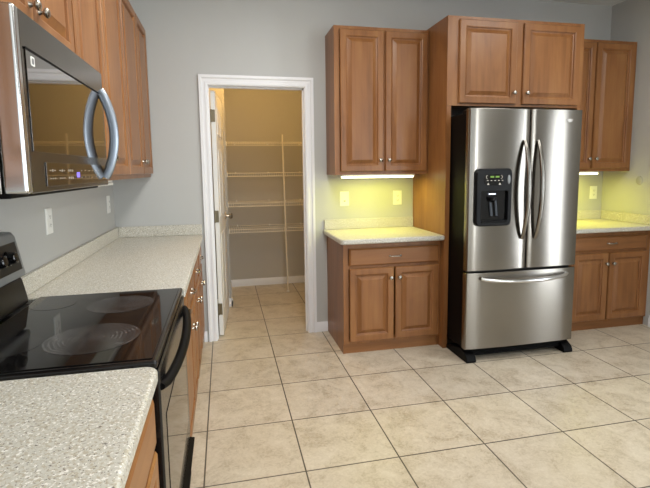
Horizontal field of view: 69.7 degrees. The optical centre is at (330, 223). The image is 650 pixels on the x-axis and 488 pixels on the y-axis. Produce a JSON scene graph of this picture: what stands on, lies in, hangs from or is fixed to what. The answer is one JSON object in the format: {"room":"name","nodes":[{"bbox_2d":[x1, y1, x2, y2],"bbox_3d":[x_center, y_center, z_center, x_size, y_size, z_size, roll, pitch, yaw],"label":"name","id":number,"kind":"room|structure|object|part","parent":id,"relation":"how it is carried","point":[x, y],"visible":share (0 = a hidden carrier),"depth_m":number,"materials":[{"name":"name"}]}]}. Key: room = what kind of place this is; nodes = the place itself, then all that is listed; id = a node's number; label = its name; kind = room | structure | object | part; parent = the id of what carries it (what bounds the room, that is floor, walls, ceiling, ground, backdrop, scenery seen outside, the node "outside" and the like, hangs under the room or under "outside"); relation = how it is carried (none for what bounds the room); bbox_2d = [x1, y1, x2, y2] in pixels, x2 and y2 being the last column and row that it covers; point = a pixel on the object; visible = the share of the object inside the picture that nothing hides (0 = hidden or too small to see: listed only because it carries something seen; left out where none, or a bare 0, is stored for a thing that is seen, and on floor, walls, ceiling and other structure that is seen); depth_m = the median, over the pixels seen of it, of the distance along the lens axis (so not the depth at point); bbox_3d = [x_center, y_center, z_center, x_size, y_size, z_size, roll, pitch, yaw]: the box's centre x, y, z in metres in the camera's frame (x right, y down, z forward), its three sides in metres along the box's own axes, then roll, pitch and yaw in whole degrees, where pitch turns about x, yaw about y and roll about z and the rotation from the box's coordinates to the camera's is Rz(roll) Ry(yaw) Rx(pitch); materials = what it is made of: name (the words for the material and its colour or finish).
{"room":"kitchen","nodes":[
{"label":"kitchen","id":0,"kind":"room"},
{"bbox_2d":[0,180,115,273],"bbox_3d":[-0.933,-0.049,0.119,0.120,2.860,7.240,-2,7,-13],"label":"wall","id":1,"kind":"structure","parent":0,"point":[79,217],"depth_m":2.32,"materials":[{"name":"grey paint"}]},
{"bbox_2d":[0,0,74,52],"bbox_3d":[-1.002,-0.877,1.313,0.326,0.668,0.798,-2,7,-13],"label":"upper cabinet","id":2,"kind":"object","parent":1,"relation":"attached to","point":[55,16],"visible":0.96,"depth_m":1.54,"materials":[{"name":"brown wood"}]},
{"bbox_3d":[-0.842,-0.860,1.159,0.020,0.620,0.364,-2,7,-13],"label":"door","id":3,"kind":"part","parent":2,"relation":"part of","materials":[{"name":"brown wood"}]},
{"bbox_3d":[-0.848,-0.630,1.342,0.030,0.031,0.031,-2,7,-13],"label":"knob","id":4,"kind":"part","parent":2,"relation":"part of","materials":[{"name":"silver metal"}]},
{"bbox_3d":[-0.864,-0.638,1.410,0.030,0.031,0.031,-2,7,-13],"label":"knob","id":5,"kind":"part","parent":2,"relation":"part of","materials":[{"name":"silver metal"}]},
{"bbox_3d":[-0.927,-0.902,1.531,0.020,0.620,0.376,-2,7,-13],"label":"door","id":6,"kind":"part","parent":2,"relation":"part of","materials":[{"name":"brown wood"}]},
{"bbox_2d":[0,1,118,198],"bbox_3d":[-0.939,-0.320,1.391,0.442,0.452,0.792,-2,7,-13],"label":"microwave","id":7,"kind":"object","parent":2,"relation":"attached to","point":[53,102],"visible":1,"depth_m":1.21,"materials":[{"name":"silver metal"}]},
{"bbox_3d":[-0.849,-0.319,1.411,0.030,0.424,0.790,-2,7,-13],"label":"frame","id":8,"kind":"part","parent":7,"relation":"part of","materials":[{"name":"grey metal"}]},
{"bbox_3d":[-0.724,-0.279,1.056,0.052,0.424,0.030,-2,7,-13],"label":"trim","id":9,"kind":"part","parent":7,"relation":"part of","materials":[{"name":"silver metal"}]},
{"bbox_3d":[-0.788,-0.329,1.440,0.002,0.236,0.702,-2,7,-13],"label":"glass","id":10,"kind":"part","parent":7,"relation":"part of","materials":[{"name":"black glass"}]},
{"bbox_3d":[-0.830,-0.335,1.746,0.072,0.337,0.018,-2,7,-13],"label":"handle","id":11,"kind":"part","parent":7,"relation":"part of","materials":[{"name":"silver metal"}]},
{"bbox_2d":[44,207,52,234],"bbox_3d":[-1.339,-0.015,2.224,0.010,0.124,0.079,-2,7,-13],"label":"wall outlet","id":12,"kind":"object","parent":1,"relation":"attached to","point":[48,211],"visible":1,"depth_m":2.21,"materials":[{"name":"white plastic"}]},
{"bbox_2d":[21,227,118,295],"bbox_3d":[-1.436,0.162,2.719,0.019,0.082,1.778,-2,7,-13],"label":"backsplash","id":13,"kind":"structure","parent":1,"relation":"attached to","point":[37,278],"depth_m":2.36,"materials":[{"name":"stone"}]},
{"bbox_2d":[71,0,129,180],"bbox_3d":[-1.190,-0.754,2.168,0.326,1.105,0.912,-2,7,-13],"label":"upper cabinet","id":14,"kind":"object","parent":1,"relation":"attached to","point":[96,23],"visible":0.16,"depth_m":2.27,"materials":[{"name":"brown wood"}]},
{"bbox_3d":[-1.019,-0.734,1.970,0.020,1.055,0.420,-2,7,-13],"label":"door","id":15,"kind":"part","parent":14,"relation":"part of","materials":[{"name":"brown wood"}]},
{"bbox_2d":[98,180,112,186],"bbox_3d":[-1.139,-0.197,2.181,0.091,0.048,0.680,-2,7,-13],"label":"light","id":16,"kind":"object","parent":14,"relation":"attached to","point":[110,182],"visible":0.14,"depth_m":2.45,"materials":[{"name":"white plastic"}]},
{"bbox_3d":[-1.119,-0.783,2.406,0.020,1.055,0.452,-2,7,-13],"label":"door","id":17,"kind":"part","parent":14,"relation":"part of","materials":[{"name":"brown wood"}]},
{"bbox_3d":[-1.091,-0.758,2.191,0.019,1.105,0.912,-2,7,-13],"label":"frame","id":18,"kind":"part","parent":14,"relation":"part of","materials":[{"name":"brown wood"}]},
{"bbox_2d":[106,196,110,212],"bbox_3d":[-1.602,-0.142,3.374,0.010,0.124,0.079,-2,7,-13],"label":"wall outlet","id":19,"kind":"object","parent":1,"relation":"attached to","point":[107,197],"visible":1,"depth_m":3.36,"materials":[{"name":"white plastic"}]},
{"bbox_2d":[119,0,152,178],"bbox_3d":[-1.394,-0.855,3.057,0.326,1.105,0.918,-2,7,-13],"label":"upper cabinet","id":20,"kind":"object","parent":1,"relation":"attached to","point":[133,33],"visible":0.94,"depth_m":2.99,"materials":[{"name":"brown wood"}]},
{"bbox_3d":[-1.294,-0.859,3.079,0.019,1.105,0.918,-2,7,-13],"label":"frame","id":21,"kind":"part","parent":20,"relation":"part of","materials":[{"name":"brown wood"}]},
{"bbox_3d":[-1.328,-0.886,3.317,0.020,1.055,0.405,-2,7,-13],"label":"door","id":22,"kind":"part","parent":20,"relation":"part of","materials":[{"name":"brown wood"}]},
{"bbox_2d":[209,88,230,298],"bbox_3d":[-1.179,-0.447,4.621,0.303,2.620,1.680,-2,7,-13],"label":"wall","id":23,"kind":"structure","parent":0,"point":[220,92],"depth_m":4.66,"materials":[{"name":"grey paint"}]},
{"bbox_2d":[217,282,232,306],"bbox_3d":[-1.196,0.765,5.178,0.207,0.085,0.829,-2,7,-13],"label":"baseboard","id":24,"kind":"structure","parent":23,"relation":"attached to","point":[231,298],"depth_m":4.80,"materials":[{"name":"white"}]},
{"bbox_2d":[210,91,232,334],"bbox_3d":[-0.950,-0.103,4.182,0.113,2.008,0.758,-2,7,-9],"label":"door","id":25,"kind":"structure","parent":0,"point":[220,215],"depth_m":3.91,"materials":[{"name":"white wood"}]},
{"bbox_3d":[-0.977,-0.078,4.500,0.072,0.063,0.063,-2,7,-9],"label":"knob","id":26,"kind":"part","parent":25,"relation":"part of","materials":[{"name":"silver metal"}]},
{"bbox_2d":[224,89,304,279],"bbox_3d":[-0.623,-0.573,5.653,1.950,2.620,0.100,-2,7,-13],"label":"wall","id":27,"kind":"structure","parent":0,"point":[251,115],"depth_m":5.57,"materials":[{"name":"grey paint"}]},
{"bbox_2d":[226,142,301,145],"bbox_3d":[-0.452,-0.922,5.404,1.493,0.054,0.374,-2,7,-13],"label":"wire shelf","id":28,"kind":"object","parent":27,"relation":"attached to","point":[231,143],"visible":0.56,"depth_m":5.19,"materials":[{"name":"beige metal"}]},
{"bbox_2d":[227,171,302,176],"bbox_3d":[-0.448,-0.586,5.442,1.493,0.054,0.374,-2,7,-13],"label":"wire shelf","id":29,"kind":"object","parent":27,"relation":"attached to","point":[299,171],"visible":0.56,"depth_m":5.20,"materials":[{"name":"beige metal"}]},
{"bbox_2d":[228,199,302,206],"bbox_3d":[-0.445,-0.256,5.481,1.493,0.054,0.374,-2,7,-13],"label":"wire shelf","id":30,"kind":"object","parent":27,"relation":"attached to","point":[301,200],"visible":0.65,"depth_m":5.29,"materials":[{"name":"beige metal"}]},
{"bbox_2d":[229,223,303,233],"bbox_3d":[-0.441,0.034,5.514,1.493,0.054,0.374,-2,7,-13],"label":"wire shelf","id":31,"kind":"object","parent":27,"relation":"attached to","point":[294,225],"visible":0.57,"depth_m":5.34,"materials":[{"name":"beige metal"}]},
{"bbox_2d":[231,275,304,286],"bbox_3d":[-0.472,0.688,5.771,1.497,0.085,0.014,-2,7,-13],"label":"baseboard","id":32,"kind":"structure","parent":27,"relation":"attached to","point":[292,279],"depth_m":5.70,"materials":[{"name":"white"}]},
{"bbox_2d":[113,0,611,341],"bbox_3d":[0.473,-0.522,4.062,4.385,2.860,0.120,-2,7,-13],"label":"wall","id":33,"kind":"structure","parent":0,"point":[186,39],"depth_m":3.68,"materials":[{"name":"grey paint"}]},
{"bbox_2d":[118,224,201,237],"bbox_3d":[-1.322,0.054,3.641,0.614,0.082,0.019,-2,7,-13],"label":"backsplash","id":34,"kind":"structure","parent":33,"relation":"attached to","point":[193,229],"depth_m":3.63,"materials":[{"name":"stone"}]},
{"bbox_2d":[198,74,316,341],"bbox_3d":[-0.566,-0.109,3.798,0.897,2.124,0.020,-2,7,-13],"label":"trim","id":35,"kind":"structure","parent":33,"relation":"attached to","point":[204,80],"depth_m":3.76,"materials":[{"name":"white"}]},
{"bbox_2d":[204,321,327,341],"bbox_3d":[-0.526,0.902,3.925,1.033,0.085,0.014,-2,7,-13],"label":"baseboard","id":36,"kind":"structure","parent":33,"relation":"attached to","point":[321,326],"depth_m":4.02,"materials":[{"name":"white wood"}]},
{"bbox_2d":[340,191,348,205],"bbox_3d":[0.118,-0.213,3.947,0.079,0.124,0.011,-2,7,-13],"label":"light switch","id":37,"kind":"object","parent":33,"relation":"attached to","point":[344,196],"visible":1,"depth_m":3.94,"materials":[{"name":"white plastic"}]},
{"bbox_2d":[324,217,412,229],"bbox_3d":[0.336,-0.008,4.014,0.796,0.082,0.020,-2,7,-13],"label":"backsplash","id":38,"kind":"structure","parent":33,"relation":"attached to","point":[391,221],"depth_m":4.00,"materials":[{"name":"laminate"}]},
{"bbox_2d":[325,25,428,174],"bbox_3d":[0.374,-0.958,3.744,0.766,1.112,0.352,-2,7,-13],"label":"upper cabinet","id":39,"kind":"object","parent":33,"relation":"attached to","point":[377,78],"visible":1,"depth_m":3.61,"materials":[{"name":"brown wood"}]},
{"bbox_3d":[0.242,-0.936,3.577,0.346,1.060,0.020,-2,7,-13],"label":"door","id":40,"kind":"part","parent":39,"relation":"part of","materials":[{"name":"brown wood"}]},
{"bbox_2d":[339,174,414,177],"bbox_3d":[0.377,-0.395,3.749,0.608,0.048,0.091,-2,7,-13],"label":"light","id":41,"kind":"object","parent":39,"relation":"attached to","point":[370,175],"visible":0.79,"depth_m":3.71,"materials":[{"name":"white plastic"}]},
{"bbox_3d":[0.594,-0.950,3.656,0.346,1.060,0.020,-2,7,-13],"label":"door","id":42,"kind":"part","parent":39,"relation":"part of","materials":[{"name":"brown wood"}]},
{"bbox_2d":[393,190,401,204],"bbox_3d":[0.582,-0.228,4.053,0.079,0.124,0.010,-2,7,-13],"label":"wall outlet","id":43,"kind":"object","parent":33,"relation":"attached to","point":[397,195],"visible":1,"depth_m":4.05,"materials":[{"name":"white plastic"}]},
{"bbox_2d":[446,15,584,115],"bbox_3d":[1.340,-1.232,3.773,1.142,0.632,0.666,-2,7,-13],"label":"upper cabinet","id":44,"kind":"object","parent":33,"relation":"attached to","point":[491,62],"visible":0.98,"depth_m":3.48,"materials":[{"name":"brown wood"}]},
{"bbox_3d":[1.161,-1.187,3.435,0.465,0.590,0.020,-2,7,-13],"label":"door","id":45,"kind":"part","parent":44,"relation":"part of","materials":[{"name":"brown wood"}]},
{"bbox_3d":[1.682,-1.207,3.552,0.486,0.590,0.020,-2,7,-13],"label":"door","id":46,"kind":"part","parent":44,"relation":"part of","materials":[{"name":"brown wood"}]},
{"bbox_2d":[577,210,600,219],"bbox_3d":[2.236,-0.080,4.441,0.807,0.082,0.020,-2,7,-13],"label":"backsplash","id":47,"kind":"structure","parent":33,"relation":"attached to","point":[589,214],"depth_m":4.49,"materials":[{"name":"laminate"}]},
{"bbox_2d":[589,186,596,198],"bbox_3d":[2.531,-0.303,4.491,0.079,0.124,0.010,-2,7,-13],"label":"wall outlet","id":48,"kind":"object","parent":33,"relation":"attached to","point":[593,189],"visible":1,"depth_m":4.49,"materials":[{"name":"white plastic"}]},
{"bbox_2d":[579,39,636,171],"bbox_3d":[2.261,-1.032,4.168,0.809,1.117,0.352,-2,7,-13],"label":"upper cabinet","id":49,"kind":"object","parent":33,"relation":"attached to","point":[609,67],"visible":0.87,"depth_m":4.06,"materials":[{"name":"brown wood"}]},
{"bbox_3d":[2.096,-1.008,3.994,0.353,1.065,0.020,-2,7,-13],"label":"door","id":50,"kind":"part","parent":49,"relation":"part of","materials":[{"name":"brown wood"}]},
{"bbox_2d":[579,171,598,174],"bbox_3d":[2.197,-0.464,4.158,0.385,0.048,0.091,-2,7,-13],"label":"light","id":51,"kind":"object","parent":49,"relation":"attached to","point":[586,172],"visible":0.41,"depth_m":4.14,"materials":[{"name":"white plastic"}]},
{"bbox_2d":[190,282,649,487],"bbox_3d":[1.071,1.235,1.694,4.625,0.100,9.120,-2,7,-13],"label":"floor","id":52,"kind":"structure","parent":0,"point":[279,404],"depth_m":2.67,"materials":[{"name":"beige tile"}]},
{"bbox_2d":[0,232,194,487],"bbox_3d":[-0.821,0.631,1.579,0.681,1.170,0.797,-2,7,-13],"label":"range","id":53,"kind":"object","parent":52,"relation":"on","point":[48,336],"visible":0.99,"depth_m":1.48,"materials":[{"name":"black glass"}]},
{"bbox_3d":[-1.111,0.132,1.574,0.037,0.054,0.054,-2,7,-13],"label":"knob","id":54,"kind":"part","parent":53,"relation":"part of","materials":[{"name":"black plastic"}]},
{"bbox_3d":[-1.101,0.147,1.460,0.025,0.102,0.573,-2,7,-13],"label":"control panel","id":55,"kind":"part","parent":53,"relation":"part of","materials":[{"name":"black"}]},
{"bbox_3d":[-1.130,0.123,1.656,0.037,0.054,0.054,-2,7,-13],"label":"knob","id":56,"kind":"part","parent":53,"relation":"part of","materials":[{"name":"black plastic"}]},
{"bbox_3d":[-0.922,0.349,1.322,0.180,0.001,0.180,-2,7,-13],"label":"burner","id":57,"kind":"part","parent":53,"relation":"part of","materials":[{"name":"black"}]},
{"bbox_3d":[-1.035,0.301,1.745,0.150,0.001,0.150,-2,7,-13],"label":"burner","id":58,"kind":"part","parent":53,"relation":"part of","materials":[{"name":"black glass"}]},
{"bbox_3d":[-0.708,0.339,1.391,0.264,0.001,0.264,-2,7,-13],"label":"burner","id":59,"kind":"part","parent":53,"relation":"part of","materials":[{"name":"black glass"}]},
{"bbox_2d":[0,288,182,380],"bbox_3d":[-0.810,0.337,1.548,0.549,0.025,0.797,-2,7,-13],"label":"cooktop","id":60,"kind":"object","parent":53,"relation":"in","point":[96,332],"depth_m":1.43,"materials":[{"name":"black glass"}]},
{"bbox_3d":[-0.784,0.298,1.746,0.230,0.001,0.230,-2,7,-13],"label":"burner","id":61,"kind":"part","parent":53,"relation":"part of","materials":[{"name":"black glass"}]},
{"bbox_3d":[-0.553,0.656,1.644,0.037,0.624,0.781,-2,7,-13],"label":"oven door","id":62,"kind":"part","parent":53,"relation":"part of","materials":[{"name":"black glass"}]},
{"bbox_3d":[-0.523,0.402,1.619,0.066,0.034,0.758,-2,7,-13],"label":"handle","id":63,"kind":"part","parent":53,"relation":"part of","materials":[{"name":"black plastic"}]},
{"bbox_2d":[125,399,159,487],"bbox_3d":[-0.654,0.881,0.809,0.656,0.846,0.810,-2,7,-13],"label":"base cabinet","id":64,"kind":"object","parent":52,"relation":"on","point":[144,472],"visible":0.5,"depth_m":1.08,"materials":[{"name":"brown wood"}]},
{"bbox_3d":[-0.417,0.893,1.068,0.020,0.557,0.384,-2,7,-13],"label":"door","id":65,"kind":"part","parent":64,"relation":"part of","materials":[{"name":"brown wood"}]},
{"bbox_2d":[184,273,198,436],"bbox_3d":[-1.014,0.703,2.382,0.656,0.846,0.816,-2,7,-13],"label":"base cabinet","id":66,"kind":"object","parent":52,"relation":"on","point":[189,299],"visible":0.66,"depth_m":2.49,"materials":[{"name":"brown wood"}]},
{"bbox_2d":[21,224,202,303],"bbox_3d":[-1.134,0.170,2.790,0.640,0.121,1.779,-2,7,-13],"label":"countertop","id":67,"kind":"structure","parent":66,"relation":"on","point":[136,258],"depth_m":2.49,"materials":[{"name":"stone"}]},
{"bbox_3d":[-0.680,0.409,2.155,0.020,0.124,0.243,-2,7,-13],"label":"drawer","id":68,"kind":"part","parent":66,"relation":"part of","materials":[{"name":"brown wood"}]},
{"bbox_3d":[-0.766,0.366,2.532,0.020,0.124,0.510,-2,7,-13],"label":"drawer","id":69,"kind":"part","parent":66,"relation":"part of","materials":[{"name":"brown wood"}]},
{"bbox_3d":[-0.706,0.751,2.328,0.020,0.557,0.475,-2,7,-13],"label":"door","id":70,"kind":"part","parent":66,"relation":"part of","materials":[{"name":"brown wood"}]},
{"bbox_3d":[-0.790,0.709,2.694,0.020,0.557,0.260,-2,7,-13],"label":"door","id":71,"kind":"part","parent":66,"relation":"part of","materials":[{"name":"brown wood"}]},
{"bbox_2d":[193,256,202,378],"bbox_3d":[-1.161,0.631,3.020,0.656,0.846,0.498,-2,7,-13],"label":"base cabinet","id":72,"kind":"object","parent":52,"relation":"on","point":[196,270],"visible":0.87,"depth_m":3.04,"materials":[{"name":"brown wood"}]},
{"bbox_3d":[-0.884,0.308,3.045,0.020,0.124,0.450,-2,7,-13],"label":"drawer","id":73,"kind":"part","parent":72,"relation":"part of","materials":[{"name":"brown wood"}]},
{"bbox_3d":[-0.854,0.677,2.975,0.020,0.557,0.220,-2,7,-13],"label":"door","id":74,"kind":"part","parent":72,"relation":"part of","materials":[{"name":"brown wood"}]},
{"bbox_3d":[-0.905,0.652,3.198,0.020,0.557,0.220,-2,7,-13],"label":"door","id":75,"kind":"part","parent":72,"relation":"part of","materials":[{"name":"brown wood"}]},
{"bbox_2d":[198,246,205,347],"bbox_3d":[-1.267,0.578,3.485,0.656,0.846,0.458,-2,7,-13],"label":"base cabinet","id":76,"kind":"object","parent":52,"relation":"on","point":[202,282],"visible":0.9,"depth_m":3.52,"materials":[{"name":"brown wood"}]},
{"bbox_3d":[-0.991,0.255,3.515,0.020,0.124,0.400,-2,7,-13],"label":"drawer","id":77,"kind":"part","parent":76,"relation":"part of","materials":[{"name":"brown wood"}]},
{"bbox_3d":[-0.964,0.623,3.457,0.020,0.557,0.195,-2,7,-13],"label":"door","id":78,"kind":"part","parent":76,"relation":"part of","materials":[{"name":"brown wood"}]},
{"bbox_3d":[-1.010,0.601,3.656,0.020,0.557,0.195,-2,7,-13],"label":"door","id":79,"kind":"part","parent":76,"relation":"part of","materials":[{"name":"brown wood"}]},
{"bbox_2d":[281,134,288,291],"bbox_3d":[-0.508,-0.108,5.274,0.052,1.780,0.036,-2,7,-13],"label":"support pole","id":80,"kind":"object","parent":52,"relation":"on","point":[281,134],"visible":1,"depth_m":5.26,"materials":[{"name":"white metal"}]},
{"bbox_2d":[327,236,439,353],"bbox_3d":[0.417,0.524,3.792,0.772,0.846,0.604,-2,7,-13],"label":"base cabinet","id":81,"kind":"object","parent":52,"relation":"on","point":[382,296],"visible":0.97,"depth_m":3.54,"materials":[{"name":"brown wood"}]},
{"bbox_3d":[0.311,0.604,3.506,0.345,0.559,0.020,-2,7,-13],"label":"door","id":82,"kind":"part","parent":81,"relation":"part of","materials":[{"name":"brown wood"}]},
{"bbox_2d":[323,217,444,244],"bbox_3d":[0.399,0.044,3.722,0.806,0.121,0.626,-2,7,-13],"label":"countertop","id":83,"kind":"structure","parent":81,"relation":"on","point":[391,229],"depth_m":3.77,"materials":[{"name":"stone"}]},
{"bbox_3d":[0.483,0.236,3.504,0.712,0.131,0.020,-2,7,-13],"label":"drawer","id":84,"kind":"part","parent":81,"relation":"part of","materials":[{"name":"brown wood"}]},
{"bbox_3d":[0.662,0.591,3.585,0.351,0.559,0.020,-2,7,-13],"label":"door","id":85,"kind":"part","parent":81,"relation":"part of","materials":[{"name":"brown wood"}]},
{"bbox_2d":[413,16,450,347],"bbox_3d":[0.805,-0.300,3.782,0.035,2.475,0.614,-2,7,-13],"label":"end panel","id":86,"kind":"object","parent":52,"relation":"on","point":[431,190],"visible":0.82,"depth_m":3.59,"materials":[{"name":"brown wood"}]},
{"bbox_2d":[446,108,581,362],"bbox_3d":[1.293,0.050,3.702,0.887,1.788,0.946,-2,7,-13],"label":"refrigerator","id":87,"kind":"object","parent":52,"relation":"on","point":[514,173],"visible":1,"depth_m":3.32,"materials":[{"name":"silver metal"}]},
{"bbox_3d":[1.111,-0.166,3.216,0.059,0.037,0.059,-2,7,-13],"label":"spout","id":88,"kind":"part","parent":87,"relation":"part of","materials":[{"name":"black plastic"}]},
{"bbox_3d":[1.115,-0.302,3.189,0.144,0.077,0.005,-2,7,-13],"label":"control panel","id":89,"kind":"part","parent":87,"relation":"part of","materials":[{"name":"black plastic"}]},
{"bbox_3d":[1.165,-0.234,3.264,0.466,1.120,0.061,-2,7,-13],"label":"door","id":90,"kind":"part","parent":87,"relation":"part of","materials":[{"name":"silver metal"}]},
{"bbox_3d":[1.380,0.606,3.407,0.887,0.554,0.062,-2,7,-13],"label":"freezer drawer","id":91,"kind":"part","parent":87,"relation":"part of","materials":[{"name":"silver metal"}]},
{"bbox_3d":[1.402,0.387,3.320,0.705,0.046,0.083,-2,7,-13],"label":"handle","id":92,"kind":"part","parent":87,"relation":"part of","materials":[{"name":"silver metal"}]},
{"bbox_3d":[1.361,-0.234,3.241,0.038,0.696,0.084,-2,7,-13],"label":"handle","id":93,"kind":"part","parent":87,"relation":"part of","materials":[{"name":"silver metal"}]},
{"bbox_3d":[1.464,-0.238,3.264,0.038,0.696,0.084,-2,7,-13],"label":"handle","id":94,"kind":"part","parent":87,"relation":"part of","materials":[{"name":"silver metal"}]},
{"bbox_3d":[1.600,-0.250,3.361,0.416,1.120,0.061,-2,7,-13],"label":"door","id":95,"kind":"part","parent":87,"relation":"part of","materials":[{"name":"silver metal"}]},
{"bbox_2d":[571,230,649,330],"bbox_3d":[2.307,0.453,4.214,0.809,0.846,0.610,-2,7,-13],"label":"base cabinet","id":96,"kind":"object","parent":52,"relation":"on","point":[611,269],"visible":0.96,"depth_m":3.96,"materials":[{"name":"brown wood"}]},
{"bbox_3d":[2.171,0.534,3.919,0.344,0.576,0.020,-2,7,-13],"label":"door","id":97,"kind":"part","parent":96,"relation":"part of","materials":[{"name":"brown wood"}]},
{"bbox_3d":[2.353,0.160,3.918,0.726,0.120,0.020,-2,7,-13],"label":"drawer","id":98,"kind":"part","parent":96,"relation":"part of","materials":[{"name":"brown wood"}]},
{"bbox_2d":[576,210,649,233],"bbox_3d":[2.303,-0.027,4.150,0.810,0.121,0.626,-2,7,-13],"label":"countertop","id":99,"kind":"structure","parent":96,"relation":"on","point":[589,221],"depth_m":4.12,"materials":[{"name":"stone"}]},
{"bbox_3d":[2.534,0.521,4.001,0.378,0.576,0.020,-2,7,-13],"label":"door","id":100,"kind":"part","parent":96,"relation":"part of","materials":[{"name":"brown wood"}]},
{"bbox_3d":[-0.438,0.992,-0.167,0.642,0.846,1.198,-2,7,-13],"label":"base cabinet","id":101,"kind":"object","parent":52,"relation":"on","visible":0},
{"bbox_2d":[0,367,157,487],"bbox_3d":[-0.535,0.466,0.171,0.638,0.121,2.012,-2,7,-13],"label":"countertop","id":102,"kind":"structure","parent":101,"relation":"on","point":[81,430],"depth_m":0.92,"materials":[{"name":"stone"}]},
{"bbox_2d":[540,0,625,5],"bbox_3d":[1.259,-1.595,0.384,4.625,0.100,7.120,-2,7,-13],"label":"ceiling","id":103,"kind":"structure","parent":0,"point":[592,2],"depth_m":4.20,"materials":[{"name":"white paint"}]},
{"bbox_2d":[601,0,649,325],"bbox_3d":[3.459,-0.214,1.106,0.120,2.860,7.240,-2,7,-13],"label":"wall","id":104,"kind":"structure","parent":0,"point":[630,22],"depth_m":4.10,"materials":[{"name":"grey paint"}]},
{"bbox_2d":[601,210,649,224],"bbox_3d":[2.689,-0.060,4.225,0.019,0.082,0.604,-2,7,-13],"label":"backsplash","id":105,"kind":"structure","parent":104,"relation":"attached to","point":[609,215],"depth_m":4.23,"materials":[{"name":"laminate"}]},
{"bbox_2d":[636,176,642,184],"bbox_3d":[2.714,-0.383,4.104,0.006,0.078,0.068,-2,7,-13],"label":"blank wall plate","id":106,"kind":"object","parent":104,"relation":"attached to","point":[639,179],"visible":1,"depth_m":4.10,"materials":[{"name":"grey paint"}]}
]}

